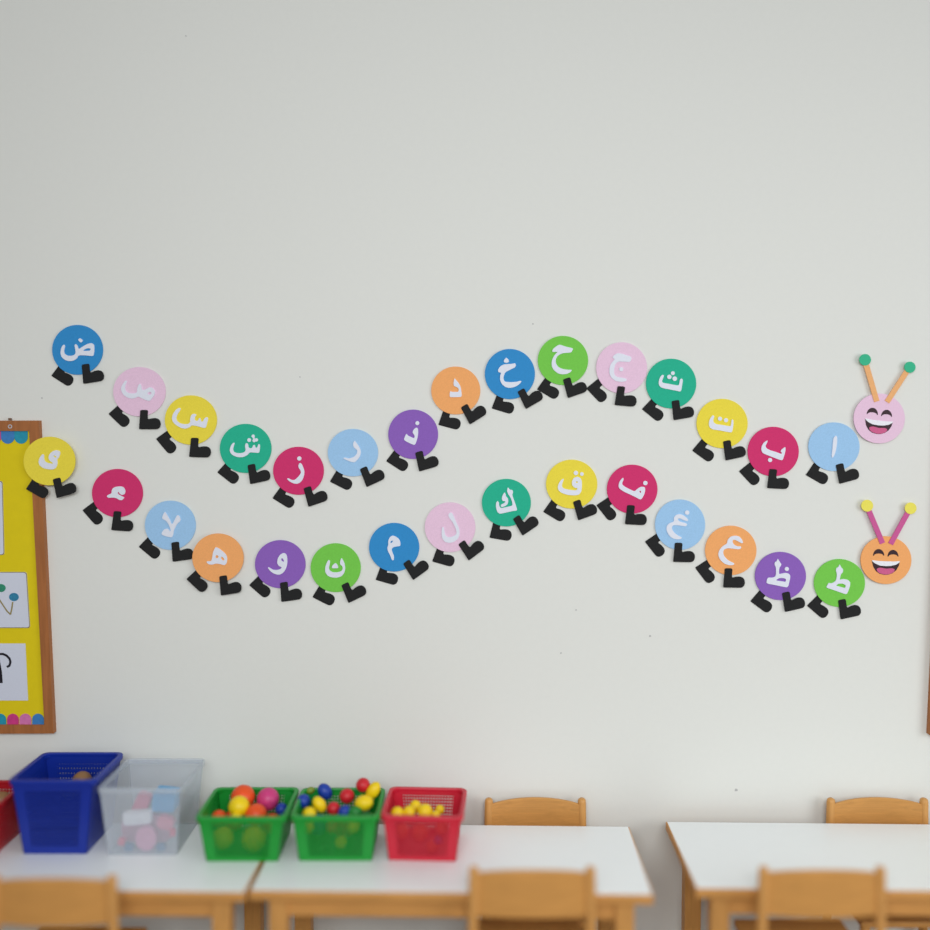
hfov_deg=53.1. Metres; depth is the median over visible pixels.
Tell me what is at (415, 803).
ball
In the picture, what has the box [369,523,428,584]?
segment
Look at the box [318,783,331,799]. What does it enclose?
egg
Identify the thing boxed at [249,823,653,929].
table
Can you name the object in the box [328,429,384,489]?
segment
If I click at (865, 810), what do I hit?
child chair
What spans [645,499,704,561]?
segment
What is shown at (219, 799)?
storage bin
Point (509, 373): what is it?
segment
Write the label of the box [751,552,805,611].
segment
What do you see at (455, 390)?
segment
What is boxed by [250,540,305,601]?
segment
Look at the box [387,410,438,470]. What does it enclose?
segment
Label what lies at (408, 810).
ball
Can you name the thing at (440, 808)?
ball
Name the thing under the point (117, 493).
segment
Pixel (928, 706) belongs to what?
bulletin board
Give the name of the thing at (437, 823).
ball
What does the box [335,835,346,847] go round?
ball
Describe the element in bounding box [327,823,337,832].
ball
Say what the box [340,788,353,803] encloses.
ball
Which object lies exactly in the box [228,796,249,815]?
ball
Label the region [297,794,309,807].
ball
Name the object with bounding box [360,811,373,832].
ball
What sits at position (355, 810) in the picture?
egg
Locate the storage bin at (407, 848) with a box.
[381,786,466,861]
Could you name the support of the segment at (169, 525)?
attached to the wall
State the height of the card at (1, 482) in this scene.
0.223 m
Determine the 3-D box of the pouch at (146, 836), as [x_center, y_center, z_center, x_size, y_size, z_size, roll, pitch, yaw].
[-0.889,1.041,2.596,0.056,0.068,0.012,0,3,0]
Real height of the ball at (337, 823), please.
0.060 m
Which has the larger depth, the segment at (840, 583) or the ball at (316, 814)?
the segment at (840, 583)
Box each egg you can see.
[307,787,314,793]
[312,796,326,812]
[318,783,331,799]
[338,805,349,814]
[348,806,361,814]
[355,795,372,810]
[365,782,379,798]
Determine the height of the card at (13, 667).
0.174 m
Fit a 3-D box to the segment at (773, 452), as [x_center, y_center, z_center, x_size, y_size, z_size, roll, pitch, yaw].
[0.915,-0.021,2.798,0.177,0.187,0.008,0,3,0]
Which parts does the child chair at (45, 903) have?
backrest, seat, post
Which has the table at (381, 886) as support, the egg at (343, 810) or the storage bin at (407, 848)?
the storage bin at (407, 848)
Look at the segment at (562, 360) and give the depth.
2.78 m
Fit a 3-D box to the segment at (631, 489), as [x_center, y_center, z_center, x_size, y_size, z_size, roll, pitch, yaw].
[0.489,0.090,2.803,0.182,0.182,0.008,0,3,0]
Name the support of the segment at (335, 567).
attached to the wall
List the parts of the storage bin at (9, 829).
panel, panel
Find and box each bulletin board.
[0,418,55,733]
[926,665,929,734]
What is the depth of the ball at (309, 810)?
2.57 m
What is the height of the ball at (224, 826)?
0.060 m
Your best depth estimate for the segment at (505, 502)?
2.80 m
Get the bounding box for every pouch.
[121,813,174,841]
[136,825,156,850]
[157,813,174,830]
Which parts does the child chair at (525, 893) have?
post, seat, backrest, post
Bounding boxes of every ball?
[0,791,8,807]
[72,771,91,778]
[212,810,226,823]
[213,826,232,848]
[226,811,243,830]
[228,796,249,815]
[231,785,254,804]
[231,812,240,823]
[241,826,266,851]
[245,803,266,823]
[257,787,278,810]
[261,813,278,833]
[275,803,286,814]
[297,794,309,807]
[302,807,315,814]
[312,814,325,835]
[327,802,339,814]
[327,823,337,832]
[335,823,351,837]
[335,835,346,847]
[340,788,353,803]
[347,823,358,832]
[356,778,369,791]
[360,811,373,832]
[391,806,403,814]
[395,824,407,838]
[404,805,415,814]
[410,800,420,811]
[412,825,427,841]
[417,804,432,814]
[432,810,439,815]
[435,805,444,813]
[436,823,446,832]
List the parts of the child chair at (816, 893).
post, seat, backrest, post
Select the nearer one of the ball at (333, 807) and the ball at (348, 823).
the ball at (348, 823)
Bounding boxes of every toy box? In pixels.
[123,808,152,825]
[131,789,152,809]
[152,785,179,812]
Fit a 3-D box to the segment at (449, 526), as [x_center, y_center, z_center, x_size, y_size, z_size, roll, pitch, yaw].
[-0.032,0.210,2.808,0.179,0.194,0.008,0,3,0]
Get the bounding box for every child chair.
[0,874,146,929]
[468,865,595,929]
[483,797,585,929]
[734,865,885,929]
[822,797,929,929]
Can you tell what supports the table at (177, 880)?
on the floor
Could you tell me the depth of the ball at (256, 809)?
2.60 m
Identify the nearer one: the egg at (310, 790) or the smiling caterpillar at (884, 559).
the egg at (310, 790)
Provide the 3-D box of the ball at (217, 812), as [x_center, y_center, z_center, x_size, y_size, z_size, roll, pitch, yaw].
[-0.693,0.995,2.621,0.045,0.044,0.045,0,3,0]
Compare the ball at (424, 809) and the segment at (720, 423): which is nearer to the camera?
the ball at (424, 809)
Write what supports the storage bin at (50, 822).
on the table at (177, 880)
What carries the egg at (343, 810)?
in the storage bin at (360, 846)
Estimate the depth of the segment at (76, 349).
2.78 m
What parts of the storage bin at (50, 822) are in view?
panel, panel, panel, panel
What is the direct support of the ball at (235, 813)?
in the storage bin at (219, 799)
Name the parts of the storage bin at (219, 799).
panel, panel, panel, panel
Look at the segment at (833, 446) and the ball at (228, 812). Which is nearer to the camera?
the ball at (228, 812)
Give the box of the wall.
[0,0,929,929]
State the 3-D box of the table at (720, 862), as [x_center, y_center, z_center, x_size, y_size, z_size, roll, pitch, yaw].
[1.112,1.343,2.589,1.030,0.530,0.405,0,3,1]
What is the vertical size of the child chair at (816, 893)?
0.614 m
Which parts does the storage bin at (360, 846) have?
panel, panel, panel, panel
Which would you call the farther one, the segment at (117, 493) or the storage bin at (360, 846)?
the segment at (117, 493)
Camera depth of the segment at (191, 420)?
2.79 m
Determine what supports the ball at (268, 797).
in the storage bin at (219, 799)
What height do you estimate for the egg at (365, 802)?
0.043 m
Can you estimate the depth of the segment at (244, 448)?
2.80 m
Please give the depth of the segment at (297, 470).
2.80 m
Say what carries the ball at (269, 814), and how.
in the storage bin at (219, 799)
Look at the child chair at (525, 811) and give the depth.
2.81 m
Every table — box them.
[0,823,263,929]
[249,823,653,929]
[666,822,929,929]
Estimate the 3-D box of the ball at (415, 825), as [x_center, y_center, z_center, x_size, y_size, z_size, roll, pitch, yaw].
[-0.125,1.024,2.587,0.049,0.048,0.049,0,3,0]
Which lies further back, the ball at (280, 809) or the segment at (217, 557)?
the segment at (217, 557)
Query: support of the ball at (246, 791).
in the storage bin at (219, 799)
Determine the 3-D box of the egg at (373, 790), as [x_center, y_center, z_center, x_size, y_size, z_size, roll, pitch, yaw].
[-0.264,0.934,2.663,0.042,0.052,0.037,1,3,22]
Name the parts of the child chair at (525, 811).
post, backrest, seat, post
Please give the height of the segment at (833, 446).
0.186 m
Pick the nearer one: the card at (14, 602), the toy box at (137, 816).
the toy box at (137, 816)
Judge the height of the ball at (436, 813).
0.024 m
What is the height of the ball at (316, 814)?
0.060 m
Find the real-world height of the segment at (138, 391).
0.186 m
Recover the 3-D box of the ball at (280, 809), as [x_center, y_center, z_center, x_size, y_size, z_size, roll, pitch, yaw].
[-0.524,0.982,2.655,0.034,0.034,0.034,0,3,0]
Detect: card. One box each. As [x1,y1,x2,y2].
[0,481,3,554]
[0,572,29,627]
[0,643,27,700]
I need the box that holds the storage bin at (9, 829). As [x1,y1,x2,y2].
[0,780,19,850]
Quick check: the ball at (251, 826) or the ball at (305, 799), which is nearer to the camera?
the ball at (251, 826)
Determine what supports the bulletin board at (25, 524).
attached to the wall
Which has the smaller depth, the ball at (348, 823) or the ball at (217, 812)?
the ball at (348, 823)
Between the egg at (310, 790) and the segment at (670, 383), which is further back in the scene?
the segment at (670, 383)
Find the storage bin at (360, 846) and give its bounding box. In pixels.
[290,788,384,860]
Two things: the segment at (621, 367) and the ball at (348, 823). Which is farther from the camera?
the segment at (621, 367)
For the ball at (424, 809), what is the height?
0.042 m
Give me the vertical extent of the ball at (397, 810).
0.037 m
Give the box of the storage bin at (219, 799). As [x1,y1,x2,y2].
[196,787,298,860]
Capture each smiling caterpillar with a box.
[853,354,915,442]
[860,500,916,583]
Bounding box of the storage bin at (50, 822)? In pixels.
[9,752,122,853]
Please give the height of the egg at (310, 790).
0.021 m
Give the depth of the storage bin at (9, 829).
2.63 m
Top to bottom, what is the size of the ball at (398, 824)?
0.040 m
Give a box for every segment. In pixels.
[24,437,75,497]
[52,325,103,385]
[83,469,142,530]
[109,367,165,428]
[139,501,195,561]
[156,395,216,456]
[187,533,243,594]
[218,424,271,483]
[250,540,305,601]
[273,447,327,507]
[311,543,365,604]
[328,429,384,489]
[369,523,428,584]
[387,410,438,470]
[425,502,483,565]
[431,367,485,428]
[482,479,538,540]
[485,349,542,413]
[537,336,587,398]
[543,460,596,520]
[587,342,646,405]
[597,465,656,524]
[642,359,695,420]
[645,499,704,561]
[692,399,747,460]
[695,526,755,587]
[739,427,798,488]
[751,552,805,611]
[806,422,859,483]
[807,559,864,618]
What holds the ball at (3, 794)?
in the storage bin at (9, 829)
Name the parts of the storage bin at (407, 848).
panel, panel, panel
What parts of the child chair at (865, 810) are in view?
post, backrest, seat, post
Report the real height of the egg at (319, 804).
0.045 m
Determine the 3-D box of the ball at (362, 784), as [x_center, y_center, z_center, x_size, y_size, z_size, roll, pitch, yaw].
[-0.293,0.920,2.673,0.041,0.040,0.041,0,3,0]
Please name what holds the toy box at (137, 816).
in the storage bin
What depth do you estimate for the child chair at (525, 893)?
2.32 m
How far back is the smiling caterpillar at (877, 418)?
2.79 m
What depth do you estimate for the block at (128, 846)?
2.59 m
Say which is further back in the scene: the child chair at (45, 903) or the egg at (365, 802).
the egg at (365, 802)
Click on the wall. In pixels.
(297, 216)
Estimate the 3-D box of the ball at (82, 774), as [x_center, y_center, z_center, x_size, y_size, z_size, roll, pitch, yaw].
[-1.121,0.925,2.723,0.057,0.056,0.057,0,3,0]
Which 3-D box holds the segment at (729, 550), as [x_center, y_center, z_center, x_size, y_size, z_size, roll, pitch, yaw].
[0.789,0.277,2.811,0.183,0.188,0.008,0,3,1]

